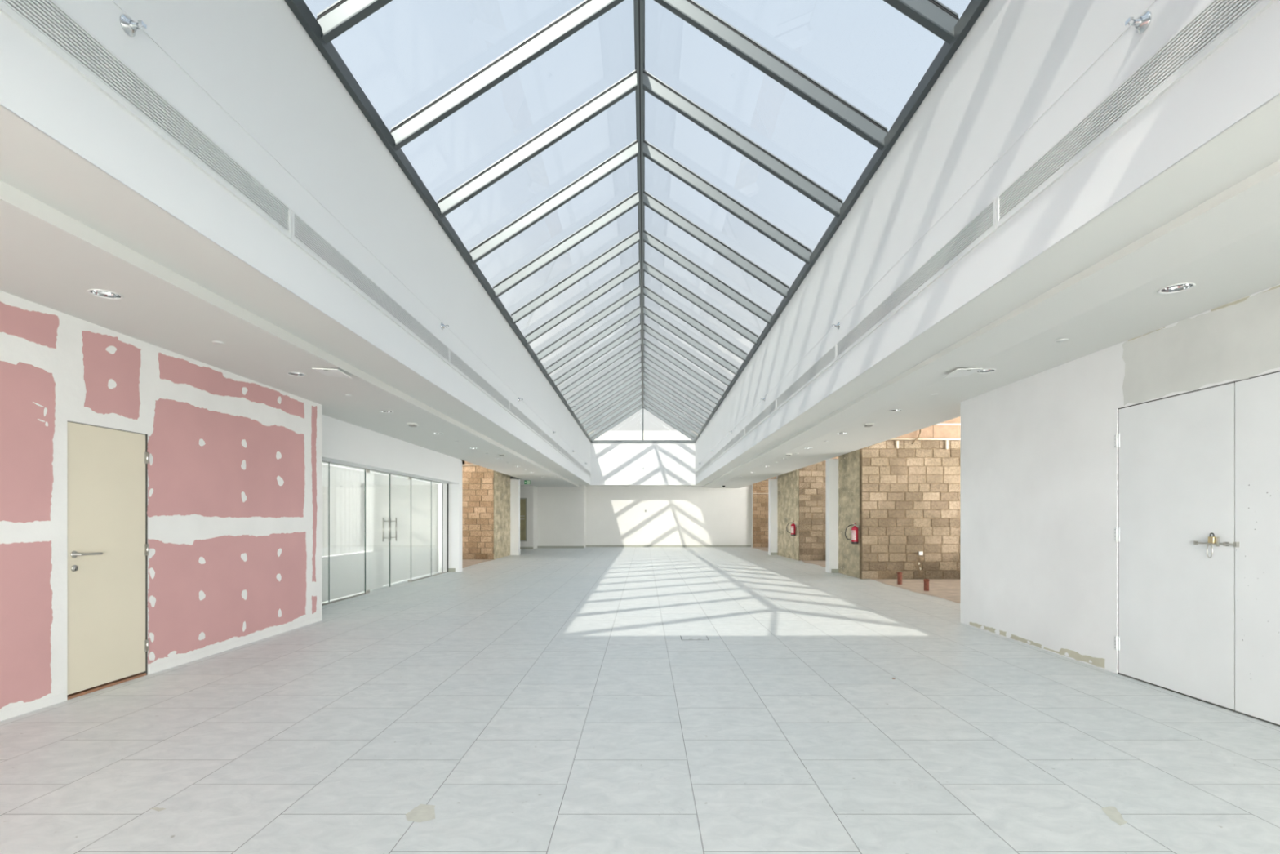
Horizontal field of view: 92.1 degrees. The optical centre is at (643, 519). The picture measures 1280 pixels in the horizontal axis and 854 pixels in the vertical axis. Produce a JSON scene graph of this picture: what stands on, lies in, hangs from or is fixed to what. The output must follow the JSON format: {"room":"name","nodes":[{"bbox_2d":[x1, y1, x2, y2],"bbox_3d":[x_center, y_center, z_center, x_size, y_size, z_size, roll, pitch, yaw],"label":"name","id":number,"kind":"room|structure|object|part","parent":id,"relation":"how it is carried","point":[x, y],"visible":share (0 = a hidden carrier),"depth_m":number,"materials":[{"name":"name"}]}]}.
{"room":"shopping mall","nodes":[
{"label":"shopping mall","id":0,"kind":"room"},
{"bbox_2d":[0,290,321,720],"bbox_3d":[-4.433,-0.945,1.173,0.154,4.620,14.345,0,0,0],"label":"wall","id":1,"kind":"structure","parent":0,"point":[234,508],"depth_m":5.64,"materials":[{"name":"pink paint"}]},
{"bbox_2d":[67,421,148,699],"bbox_3d":[-4.402,0.309,5.043,0.195,2.112,0.757,0,0,0],"label":"door","id":2,"kind":"structure","parent":1,"relation":"in","point":[108,545],"depth_m":5.00,"materials":[{"name":"beige paint"}]},
{"bbox_3d":[-4.335,0.268,4.803,0.061,0.052,0.213,0,0,0],"label":"handle","id":3,"kind":"part","parent":2,"relation":"part of","materials":[{"name":"silver metal"}]},
{"bbox_2d":[0,0,591,484],"bbox_3d":[-2.682,-2.670,15.030,0.250,2.041,29.640,0,0,0],"label":"wall","id":4,"kind":"structure","parent":0,"point":[247,73],"depth_m":4.39,"materials":[{"name":"white paint"}]},
{"bbox_2d":[119,13,146,37],"bbox_3d":[-2.514,-2.440,3.050,0.085,0.090,0.090,0,0,0],"label":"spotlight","id":5,"kind":"object","parent":4,"relation":"attached to","point":[129,27],"visible":1,"depth_m":3.04,"materials":[{"name":"silver metal"}]},
{"bbox_2d":[0,0,291,239],"bbox_3d":[-2.549,-2.127,2.655,0.017,0.218,3.582,0,0,0],"label":"air vent","id":6,"kind":"object","parent":4,"relation":"in","point":[46,21],"visible":1,"depth_m":3.10,"materials":[{"name":"white metal"}]},
{"bbox_2d":[289,209,449,364],"bbox_3d":[-2.549,-2.127,6.255,0.017,0.218,3.602,0,0,0],"label":"air vent","id":7,"kind":"object","parent":4,"relation":"in","point":[305,237],"visible":1,"depth_m":5.50,"materials":[{"name":"white metal"}]},
{"bbox_2d":[440,322,448,329],"bbox_3d":[-2.514,-2.440,7.800,0.085,0.090,0.090,0,0,0],"label":"sprinkler","id":8,"kind":"object","parent":4,"relation":"attached to","point":[442,326],"visible":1,"depth_m":7.79,"materials":[{"name":"silver metal"}]},
{"bbox_2d":[448,348,509,412],"bbox_3d":[-2.549,-2.127,9.865,0.017,0.218,3.602,0,0,0],"label":"air vent","id":9,"kind":"object","parent":4,"relation":"in","point":[458,364],"visible":1,"depth_m":9.39,"materials":[{"name":"white metal"}]},
{"bbox_2d":[508,401,541,437],"bbox_3d":[-2.549,-2.127,13.475,0.017,0.218,3.602,0,0,0],"label":"air vent","id":10,"kind":"object","parent":4,"relation":"in","point":[514,411],"visible":1,"depth_m":13.11,"materials":[{"name":"white metal"}]},
{"bbox_2d":[541,429,560,453],"bbox_3d":[-2.549,-2.127,17.085,0.017,0.218,3.602,0,0,0],"label":"air vent","id":11,"kind":"object","parent":4,"relation":"in","point":[544,436],"visible":1,"depth_m":16.80,"materials":[{"name":"white metal"}]},
{"bbox_2d":[560,446,574,463],"bbox_3d":[-2.549,-2.127,20.695,0.017,0.218,3.602,0,0,0],"label":"air vent","id":12,"kind":"object","parent":4,"relation":"in","point":[563,451],"visible":1,"depth_m":20.44,"materials":[{"name":"white metal"}]},
{"bbox_2d":[573,458,583,471],"bbox_3d":[-2.549,-2.127,24.300,0.017,0.218,3.592,0,0,0],"label":"air vent","id":13,"kind":"object","parent":4,"relation":"in","point":[577,464],"visible":1,"depth_m":24.20,"materials":[{"name":"white metal"}]},
{"bbox_2d":[583,466,591,477],"bbox_3d":[-2.549,-2.127,27.825,0.017,0.218,3.442,0,0,0],"label":"air vent","id":14,"kind":"object","parent":4,"relation":"in","point":[586,471],"visible":0.94,"depth_m":27.67,"materials":[{"name":"white metal"}]},
{"bbox_2d":[284,0,990,442],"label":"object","id":15,"kind":"structure","parent":4,"relation":"in","point":[340,16],"depth_m":8.76,"materials":[{"name":"grey metal"}]},
{"bbox_3d":[-0.049,-4.525,29.565,5.017,1.670,0.070,0,0,0],"label":"gable frame","id":16,"kind":"part","parent":15,"relation":"part of","materials":[{"name":"grey metal"}]},
{"bbox_2d":[321,413,461,483],"bbox_3d":[-5.050,-2.091,12.185,0.600,2.327,7.670,0,0,0],"label":"wall","id":17,"kind":"structure","parent":0,"point":[343,442],"depth_m":11.20,"materials":[{"name":"white paint"}]},
{"bbox_2d":[321,463,373,556],"bbox_3d":[-5.261,-0.151,10.185,0.023,1.513,3.630,0,0,0],"label":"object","id":18,"kind":"structure","parent":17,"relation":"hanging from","point":[347,486],"depth_m":10.93,"materials":[{"name":"clear glass"}]},
{"bbox_2d":[321,460,448,605],"bbox_3d":[-5.100,0.218,12.185,0.040,2.293,7.670,0,0,0],"label":"window","id":19,"kind":"structure","parent":17,"relation":"in","point":[444,486],"depth_m":15.04,"materials":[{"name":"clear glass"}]},
{"bbox_2d":[364,469,439,593],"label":"door","id":20,"kind":"structure","parent":19,"relation":"attached to","point":[389,521],"depth_m":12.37,"materials":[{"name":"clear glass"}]},
{"bbox_3d":[-5.100,0.200,12.210,0.146,0.470,0.026,0,0,0],"label":"pull handle","id":21,"kind":"part","parent":20,"relation":"part of","materials":[{"name":"silver metal"}]},
{"bbox_3d":[-5.100,0.200,12.550,0.146,0.470,0.026,0,0,0],"label":"pull handle","id":22,"kind":"part","parent":20,"relation":"part of","materials":[{"name":"silver metal"}]},
{"bbox_3d":[-5.105,0.213,15.790,0.020,2.263,0.340,0,0,0],"label":"panel","id":23,"kind":"part","parent":19,"relation":"part of","materials":[{"name":"white paint"}]},
{"bbox_3d":[-5.100,0.218,15.990,0.040,2.293,0.060,0,0,0],"label":"post","id":24,"kind":"part","parent":19,"relation":"part of","materials":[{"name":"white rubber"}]},
{"bbox_2d":[462,466,493,559],"bbox_3d":[-7.050,-0.228,21.068,3.866,3.185,0.165,0,0,0],"label":"wall","id":25,"kind":"structure","parent":0,"point":[477,482],"depth_m":20.99,"materials":[{"name":"brown brick"}]},
{"bbox_2d":[461,459,479,466],"bbox_3d":[-7.050,-2.538,21.065,3.860,1.435,0.170,0,0,0],"label":"trim","id":26,"kind":"structure","parent":25,"relation":"attached to","point":[464,462],"depth_m":20.98,"materials":[{"name":"beige"}]},
{"bbox_2d":[462,559,494,568],"bbox_3d":[-7.011,1.361,18.645,3.939,0.001,4.650,0,0,0],"label":"floor screed","id":27,"kind":"structure","parent":0,"point":[465,562],"depth_m":19.66,"materials":[{"name":"beige concrete"}]},
{"bbox_2d":[510,475,519,555],"bbox_3d":[-6.900,-0.945,23.750,4.200,4.620,0.300,0,0,0],"label":"wall","id":28,"kind":"structure","parent":0,"point":[514,483],"depth_m":23.60,"materials":[{"name":"white paint"}]},
{"bbox_2d":[493,470,537,559],"bbox_3d":[-6.250,-0.945,25.852,2.300,4.620,9.697,0,0,0],"label":"wall","id":29,"kind":"structure","parent":0,"point":[501,481],"depth_m":22.94,"materials":[{"name":"stone"}]},
{"bbox_2d":[520,497,526,541],"bbox_3d":[-5.870,0.010,28.365,0.940,1.990,0.070,0,0,0],"label":"framed panel","id":30,"kind":"object","parent":29,"relation":"attached to","point":[522,500],"visible":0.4,"depth_m":28.37,"materials":[{"name":"grey"}]},
{"bbox_2d":[520,546,533,549],"bbox_3d":[-6.150,1.317,28.393,2.100,0.095,0.014,0,0,0],"label":"baseboard","id":31,"kind":"structure","parent":29,"relation":"attached to","point":[521,548],"depth_m":28.39,"materials":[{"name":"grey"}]},
{"bbox_2d":[537,484,586,547],"bbox_3d":[-3.985,-0.140,30.100,2.230,3.010,1.200,0,0,0],"label":"wall","id":32,"kind":"structure","parent":0,"point":[561,510],"depth_m":29.50,"materials":[{"name":"grey paint"}]},
{"bbox_2d":[537,546,583,547],"bbox_3d":[-3.985,1.317,29.493,2.230,0.095,0.014,0,0,0],"label":"baseboard","id":33,"kind":"structure","parent":32,"relation":"attached to","point":[537,546],"depth_m":29.49,"materials":[{"name":"grey"}]},
{"bbox_2d":[0,546,1279,853],"bbox_3d":[0.000,1.490,12.450,18.400,0.250,37.500,0,0,0],"label":"floor","id":34,"kind":"structure","parent":0,"point":[543,700],"depth_m":3.90,"materials":[{"name":"grey tile"}]},
{"bbox_2d":[149,807,166,810],"bbox_3d":[-2.292,1.364,2.904,0.083,0.001,0.040,0,0,0],"label":"residue","id":35,"kind":"object","parent":34,"relation":"on","point":[153,808],"visible":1,"depth_m":2.91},
{"bbox_2d":[321,550,382,601],"bbox_3d":[-5.220,0.975,10.335,0.040,0.720,3.930,0,0,0],"label":"panel","id":36,"kind":"object","parent":34,"relation":"on","point":[347,571],"visible":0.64,"depth_m":10.96,"materials":[{"name":"white glass"}]},
{"bbox_2d":[323,460,462,572],"bbox_3d":[-6.900,-0.945,16.160,4.200,4.620,0.280,0,0,0],"label":"pier","id":37,"kind":"object","parent":34,"relation":"on","point":[455,490],"visible":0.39,"depth_m":16.02,"materials":[{"name":"white paint"}]},
{"bbox_2d":[448,568,455,572],"bbox_3d":[-5.000,1.316,16.014,0.200,0.098,0.012,0,0,0],"label":"baseboard","id":38,"kind":"structure","parent":37,"relation":"attached to","point":[450,570],"depth_m":16.01,"materials":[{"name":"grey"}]},
{"bbox_2d":[405,804,435,822],"bbox_3d":[-1.028,1.364,2.868,0.152,0.001,0.179,0,0,0],"label":"residue","id":39,"kind":"object","parent":34,"relation":"on","point":[423,812],"visible":1,"depth_m":2.86,"materials":[{"name":"white"}]},
{"bbox_2d":[680,635,708,639],"bbox_3d":[0.580,1.363,7.100,0.310,0.005,0.260,0,0,0],"label":"box","id":40,"kind":"object","parent":34,"relation":"on","point":[682,637],"visible":1,"depth_m":7.08,"materials":[{"name":"metal"}]},
{"bbox_2d":[826,458,838,572],"bbox_3d":[6.872,-0.945,15.950,4.255,4.620,0.300,0,0,0],"label":"pier","id":41,"kind":"object","parent":34,"relation":"on","point":[832,464],"visible":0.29,"depth_m":15.80,"materials":[{"name":"white paint"}]},
{"bbox_2d":[831,568,838,573],"bbox_3d":[4.940,1.316,15.794,0.280,0.098,0.012,0,0,0],"label":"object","id":42,"kind":"object","parent":41,"relation":"attached to","point":[833,571],"visible":0.64,"depth_m":15.79,"materials":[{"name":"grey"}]},
{"bbox_2d":[1101,805,1127,825],"bbox_3d":[2.177,1.364,2.841,0.112,0.001,0.186,0,0,0],"label":"residue","id":43,"kind":"object","parent":34,"relation":"on","point":[1112,812],"visible":1,"depth_m":2.85,"materials":[{"name":"white"}]},
{"bbox_2d":[0,94,1279,488],"bbox_3d":[-1.220,-2.402,12.250,11.960,1.705,36.500,0,0,0],"label":"ceiling","id":44,"kind":"structure","parent":0,"point":[1210,220],"depth_m":4.46,"materials":[{"name":"white paint"}]},
{"bbox_2d":[86,288,124,299],"bbox_3d":[-3.700,-1.611,4.240,0.194,0.137,0.194,0,0,0],"label":"recessed light","id":45,"kind":"object","parent":44,"relation":"in","point":[105,294],"visible":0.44,"depth_m":4.29,"materials":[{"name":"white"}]},
{"bbox_2d":[212,340,225,344],"bbox_3d":[-3.710,-1.544,5.380,0.094,0.012,0.094,0,0,0],"label":"plate","id":46,"kind":"object","parent":44,"relation":"attached to","point":[214,341],"visible":1,"depth_m":5.37,"materials":[{"name":"white paint"}]},
{"bbox_2d":[286,371,306,376],"bbox_3d":[-3.700,-1.611,6.570,0.194,0.137,0.194,0,0,0],"label":"recessed light","id":47,"kind":"object","parent":44,"relation":"in","point":[291,373],"visible":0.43,"depth_m":6.63,"materials":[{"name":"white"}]},
{"bbox_2d":[311,367,351,377],"bbox_3d":[-3.260,-1.530,6.450,0.260,0.040,0.300,0,0,0],"label":"access panel","id":48,"kind":"object","parent":44,"relation":"attached to","point":[327,371],"visible":1,"depth_m":6.42,"materials":[{"name":"white paint"}]},
{"bbox_2d":[378,410,393,413],"bbox_3d":[-3.700,-1.611,8.850,0.194,0.137,0.194,0,0,0],"label":"recessed light","id":49,"kind":"object","parent":44,"relation":"in","point":[384,411],"visible":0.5,"depth_m":8.92,"materials":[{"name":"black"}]},
{"bbox_2d":[406,422,418,426],"bbox_3d":[-3.750,-1.528,10.000,0.140,0.045,0.140,0,0,0],"label":"ceiling detector","id":50,"kind":"object","parent":44,"relation":"attached to","point":[411,424],"visible":1,"depth_m":9.95,"materials":[{"name":"white plastic"}]},
{"bbox_2d":[524,480,530,484],"bbox_3d":[-4.600,-1.468,24.294,0.230,0.165,0.051,0,0,0],"label":"exit sign","id":51,"kind":"object","parent":44,"relation":"hanging from","point":[526,482],"visible":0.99,"depth_m":24.28,"materials":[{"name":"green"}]},
{"bbox_2d":[862,422,874,426],"bbox_3d":[3.640,-1.528,10.000,0.140,0.045,0.140,0,0,0],"label":"ceiling detector","id":52,"kind":"object","parent":44,"relation":"attached to","point":[866,424],"visible":1,"depth_m":9.95,"materials":[{"name":"white plastic"}]},
{"bbox_2d":[887,408,902,411],"bbox_3d":[3.565,-1.611,8.760,0.194,0.137,0.194,0,0,0],"label":"recessed light","id":53,"kind":"object","parent":44,"relation":"in","point":[893,410],"visible":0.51,"depth_m":8.81,"materials":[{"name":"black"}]},
{"bbox_2d":[942,367,982,377],"bbox_3d":[3.330,-1.530,6.450,0.260,0.040,0.300,0,0,0],"label":"access panel","id":54,"kind":"object","parent":44,"relation":"attached to","point":[963,371],"visible":1,"depth_m":6.42,"materials":[{"name":"white paint"}]},
{"bbox_2d":[976,368,996,373],"bbox_3d":[3.565,-1.611,6.430,0.194,0.137,0.194,0,0,0],"label":"recessed light","id":55,"kind":"object","parent":44,"relation":"in","point":[983,371],"visible":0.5,"depth_m":6.49,"materials":[{"name":"silver"}]},
{"bbox_2d":[1055,337,1068,342],"bbox_3d":[3.600,-1.544,5.310,0.094,0.012,0.094,0,0,0],"label":"plate","id":56,"kind":"object","parent":44,"relation":"attached to","point":[1063,339],"visible":1,"depth_m":5.30,"materials":[{"name":"white paint"}]},
{"bbox_2d":[1157,282,1195,293],"bbox_3d":[3.565,-1.611,4.130,0.194,0.137,0.194,0,0,0],"label":"recessed light","id":57,"kind":"object","parent":44,"relation":"in","point":[1179,287],"visible":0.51,"depth_m":4.18,"materials":[{"name":"silver metal"}]},
{"bbox_2d":[588,431,697,439],"bbox_3d":[0.000,-4.213,33.350,18.500,1.085,0.400,0,0,0],"label":"trim","id":58,"kind":"structure","parent":0,"point":[609,435],"depth_m":33.20,"materials":[{"name":"beige paint"}]},
{"bbox_2d":[591,442,695,484],"bbox_3d":[-0.049,-2.670,29.725,5.017,2.041,0.250,0,0,0],"label":"wall","id":59,"kind":"structure","parent":0,"point":[611,463],"depth_m":29.60,"materials":[{"name":"white paint"}]},
{"bbox_2d":[586,484,751,546],"bbox_3d":[1.235,-0.945,30.600,8.210,4.620,0.200,0,0,0],"label":"wall","id":60,"kind":"structure","parent":0,"point":[616,515],"depth_m":30.50,"materials":[{"name":"grey paint"}]},
{"bbox_2d":[586,545,751,546],"bbox_3d":[1.215,1.317,30.493,8.170,0.095,0.014,0,0,0],"label":"baseboard","id":61,"kind":"structure","parent":60,"relation":"attached to","point":[586,545],"depth_m":30.48,"materials":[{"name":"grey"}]},
{"bbox_2d":[751,546,768,551],"bbox_3d":[7.078,1.361,27.060,3.803,0.001,6.180,0,0,0],"label":"floor screed","id":62,"kind":"structure","parent":0,"point":[765,548],"depth_m":29.12,"materials":[{"name":"beige concrete"}]},
{"bbox_2d":[752,480,768,546],"bbox_3d":[7.160,-0.268,30.268,3.646,3.265,0.165,0,0,0],"label":"wall","id":63,"kind":"structure","parent":0,"point":[760,501],"depth_m":30.20,"materials":[{"name":"brown brick"}]},
{"bbox_2d":[768,475,777,555],"bbox_3d":[6.915,-0.945,23.800,4.170,4.620,0.300,0,0,0],"label":"wall","id":64,"kind":"structure","parent":0,"point":[772,483],"depth_m":23.65,"materials":[{"name":"white paint"}]},
{"bbox_2d":[777,468,799,560],"bbox_3d":[5.358,-0.945,22.026,0.484,4.620,3.247,0,0,0],"label":"wall","id":65,"kind":"structure","parent":0,"point":[788,483],"depth_m":21.91,"materials":[{"name":"concrete"}]},
{"bbox_2d":[786,520,796,535],"bbox_3d":[4.977,0.299,20.782,0.311,0.492,0.165,0,0,35],"label":"fire extinguisher","id":66,"kind":"object","parent":65,"relation":"attached to","point":[793,526],"visible":1,"depth_m":20.69,"materials":[{"name":"red metal"}]},
{"bbox_2d":[791,523,795,533],"bbox_3d":[5.020,0.335,20.750,0.152,0.420,0.152,0,0,0],"label":"bottle","id":67,"kind":"object","parent":66,"relation":"on","point":[793,526],"depth_m":20.69,"materials":[{"name":"red metal"}]},
{"bbox_2d":[798,461,826,560],"bbox_3d":[7.055,-0.278,20.468,3.856,3.285,0.165,0,0,0],"label":"wall","id":68,"kind":"structure","parent":0,"point":[812,478],"depth_m":20.39,"materials":[{"name":"brick"}]},
{"bbox_2d":[802,560,826,567],"bbox_3d":[7.025,1.361,18.245,3.910,0.001,4.250,0,0,0],"label":"floor screed","id":69,"kind":"structure","parent":0,"point":[823,563],"depth_m":19.29,"materials":[{"name":"beige concrete"}]},
{"bbox_2d":[838,448,859,577],"bbox_3d":[5.215,-0.945,14.951,0.471,4.620,1.697,0,0,0],"label":"column","id":70,"kind":"structure","parent":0,"point":[848,463],"depth_m":15.03,"materials":[{"name":"concrete"}]},
{"bbox_2d":[844,522,859,543],"bbox_3d":[4.837,0.319,14.312,0.311,0.492,0.165,0,0,35],"label":"fire extinguisher","id":71,"kind":"object","parent":70,"relation":"attached to","point":[855,529],"visible":1,"depth_m":14.22,"materials":[{"name":"red metal"}]},
{"bbox_2d":[851,525,857,542],"bbox_3d":[4.880,0.355,14.280,0.152,0.420,0.152,0,0,0],"label":"bottle","id":72,"kind":"object","parent":71,"relation":"on","point":[854,529],"depth_m":14.22,"materials":[{"name":"red metal"}]},
{"bbox_2d":[859,440,960,578],"bbox_3d":[6.980,-0.217,14.168,4.005,3.165,0.165,0,0,0],"label":"brick wall","id":73,"kind":"structure","parent":0,"point":[910,494],"depth_m":14.09,"materials":[{"name":"brick"}]},
{"bbox_2d":[895,440,898,448],"bbox_3d":[5.770,-1.705,14.060,0.061,0.170,0.064,0,0,0],"label":"pipe stub","id":74,"kind":"object","parent":73,"relation":"attached to","point":[896,442],"visible":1,"depth_m":14.04,"materials":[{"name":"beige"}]},
{"bbox_2d":[915,555,924,577],"bbox_3d":[6.283,1.068,14.079,0.208,0.535,0.001,0,0,0],"label":"chase","id":75,"kind":"object","parent":73,"relation":"attached to","point":[919,559],"visible":1,"depth_m":14.08,"materials":[{"name":"beige paint"}]},
{"bbox_2d":[945,440,948,448],"bbox_3d":[6.900,-1.700,14.060,0.061,0.200,0.064,0,0,0],"label":"pipe stub","id":76,"kind":"object","parent":73,"relation":"attached to","point":[946,441],"visible":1,"depth_m":14.04,"materials":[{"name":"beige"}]},
{"bbox_2d":[871,578,960,603],"bbox_3d":[7.025,1.361,11.125,3.910,0.001,5.930,0,0,0],"label":"floor screed","id":77,"kind":"structure","parent":0,"point":[949,589],"depth_m":12.49,"materials":[{"name":"beige concrete"}]},
{"bbox_2d":[897,572,902,584],"bbox_3d":[5.365,1.234,12.940,0.104,0.255,0.104,0,0,0],"label":"pipe stub","id":78,"kind":"object","parent":77,"relation":"on","point":[899,574],"visible":1,"depth_m":12.90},
{"bbox_2d":[923,578,929,591],"bbox_3d":[5.385,1.250,11.760,0.104,0.225,0.104,0,0,0],"label":"pipe stub","id":79,"kind":"object","parent":77,"relation":"on","point":[926,580],"visible":1,"depth_m":11.72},
{"bbox_2d":[886,416,960,440],"bbox_3d":[6.980,-2.527,14.165,4.000,1.455,0.170,0,0,0],"label":"wall","id":80,"kind":"structure","parent":0,"point":[933,431],"depth_m":14.08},
{"bbox_2d":[911,429,921,444],"bbox_3d":[6.177,-2.321,13.995,0.220,1.228,0.046,0,0,0],"label":"drain pipe","id":81,"kind":"object","parent":80,"relation":"attached to","point":[920,430],"visible":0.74,"depth_m":13.98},
{"bbox_2d":[888,438,960,439],"bbox_3d":[6.975,-1.830,14.055,3.990,0.042,0.044,0,0,0],"label":"conduit","id":82,"kind":"object","parent":80,"relation":"attached to","point":[891,438],"visible":0.22,"depth_m":14.04,"materials":[{"name":"beige"}]},
{"bbox_2d":[933,422,960,425],"bbox_3d":[6.975,-2.170,14.055,3.990,0.042,0.044,0,0,0],"label":"conduit","id":83,"kind":"object","parent":80,"relation":"attached to","point":[939,424],"visible":0.22,"depth_m":14.04,"materials":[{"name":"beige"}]},
{"bbox_2d":[695,0,1279,484],"bbox_3d":[2.585,-2.670,15.030,0.250,2.041,29.640,0,0,0],"label":"wall","id":84,"kind":"structure","parent":0,"point":[1025,73],"depth_m":4.33,"materials":[{"name":"white paint"}]},
{"bbox_2d":[695,466,702,476],"bbox_3d":[2.451,-2.127,27.510,0.017,0.218,3.572,0,0,0],"label":"air vent","id":85,"kind":"object","parent":84,"relation":"in","point":[700,470],"visible":0.93,"depth_m":27.35,"materials":[{"name":"white metal"}]},
{"bbox_2d":[702,457,712,471],"bbox_3d":[2.451,-2.127,23.935,0.017,0.218,3.562,0,0,0],"label":"air vent","id":86,"kind":"object","parent":84,"relation":"in","point":[708,462],"visible":1,"depth_m":23.81,"materials":[{"name":"white metal"}]},
{"bbox_2d":[711,445,724,462],"bbox_3d":[2.451,-2.127,20.375,0.017,0.218,3.542,0,0,0],"label":"air vent","id":87,"kind":"object","parent":84,"relation":"in","point":[722,451],"visible":1,"depth_m":20.19,"materials":[{"name":"white metal"}]},
{"bbox_2d":[724,427,744,452],"bbox_3d":[2.451,-2.127,16.800,0.017,0.218,3.592,0,0,0],"label":"air vent","id":88,"kind":"object","parent":84,"relation":"in","point":[740,435],"visible":1,"depth_m":16.57,"materials":[{"name":"white metal"}]},
{"bbox_2d":[744,398,776,436],"bbox_3d":[2.451,-2.127,13.215,0.017,0.218,3.562,0,0,0],"label":"air vent","id":89,"kind":"object","parent":84,"relation":"in","point":[771,409],"visible":1,"depth_m":12.88,"materials":[{"name":"white metal"}]},
{"bbox_2d":[775,344,836,410],"bbox_3d":[2.451,-2.127,9.643,0.017,0.218,3.565,0,0,0],"label":"air vent","id":90,"kind":"object","parent":84,"relation":"in","point":[828,359],"visible":1,"depth_m":9.17,"materials":[{"name":"white metal"}]},
{"bbox_2d":[831,322,839,329],"bbox_3d":[2.417,-2.440,7.780,0.085,0.090,0.090,0,0,0],"label":"sprinkler","id":91,"kind":"object","parent":84,"relation":"attached to","point":[837,326],"visible":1,"depth_m":7.76,"materials":[{"name":"silver metal"}]},
{"bbox_2d":[835,197,997,360],"bbox_3d":[2.451,-2.127,6.070,0.017,0.218,3.566,0,0,0],"label":"air vent","id":92,"kind":"object","parent":84,"relation":"in","point":[983,224],"visible":1,"depth_m":5.33,"materials":[{"name":"white metal"}]},
{"bbox_2d":[995,0,1276,228],"bbox_3d":[2.451,-2.127,2.502,0.017,0.218,3.555,0,0,0],"label":"air vent","id":93,"kind":"object","parent":84,"relation":"in","point":[1218,21],"visible":1,"depth_m":3.07,"materials":[{"name":"white metal"}]},
{"bbox_2d":[1124,10,1151,34],"bbox_3d":[2.417,-2.440,3.030,0.085,0.090,0.090,0,0,0],"label":"sprinkler","id":94,"kind":"object","parent":84,"relation":"attached to","point":[1142,24],"visible":1,"depth_m":3.02,"materials":[{"name":"silver metal"}]},
{"bbox_2d":[960,284,1279,673],"bbox_3d":[4.284,-0.945,1.079,0.203,4.620,14.158,0,0,0],"label":"wall","id":95,"kind":"structure","parent":0,"point":[1039,455],"depth_m":6.10,"materials":[{"name":"white paint"}]},
{"bbox_2d":[1114,370,1279,726],"bbox_3d":[4.247,0.193,4.379,0.176,2.345,2.218,0,0,0],"label":"door","id":96,"kind":"structure","parent":95,"relation":"in","point":[1192,465],"depth_m":4.61,"materials":[{"name":"white"}]},
{"bbox_2d":[1206,543,1213,558],"bbox_3d":[4.165,0.232,4.542,0.007,0.107,0.051,0,0,0],"label":"wire loop","id":97,"kind":"object","parent":96,"relation":"hanging from","point":[1208,544],"visible":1,"depth_m":4.53,"materials":[{"name":"silver metal"}]},
{"bbox_2d":[1208,532,1215,542],"bbox_3d":[4.156,0.135,4.514,0.022,0.077,0.044,0,0,0],"label":"padlock","id":98,"kind":"object","parent":96,"relation":"attached to","point":[1211,539],"visible":1,"depth_m":4.50,"materials":[{"name":"gold metal"}]}
]}

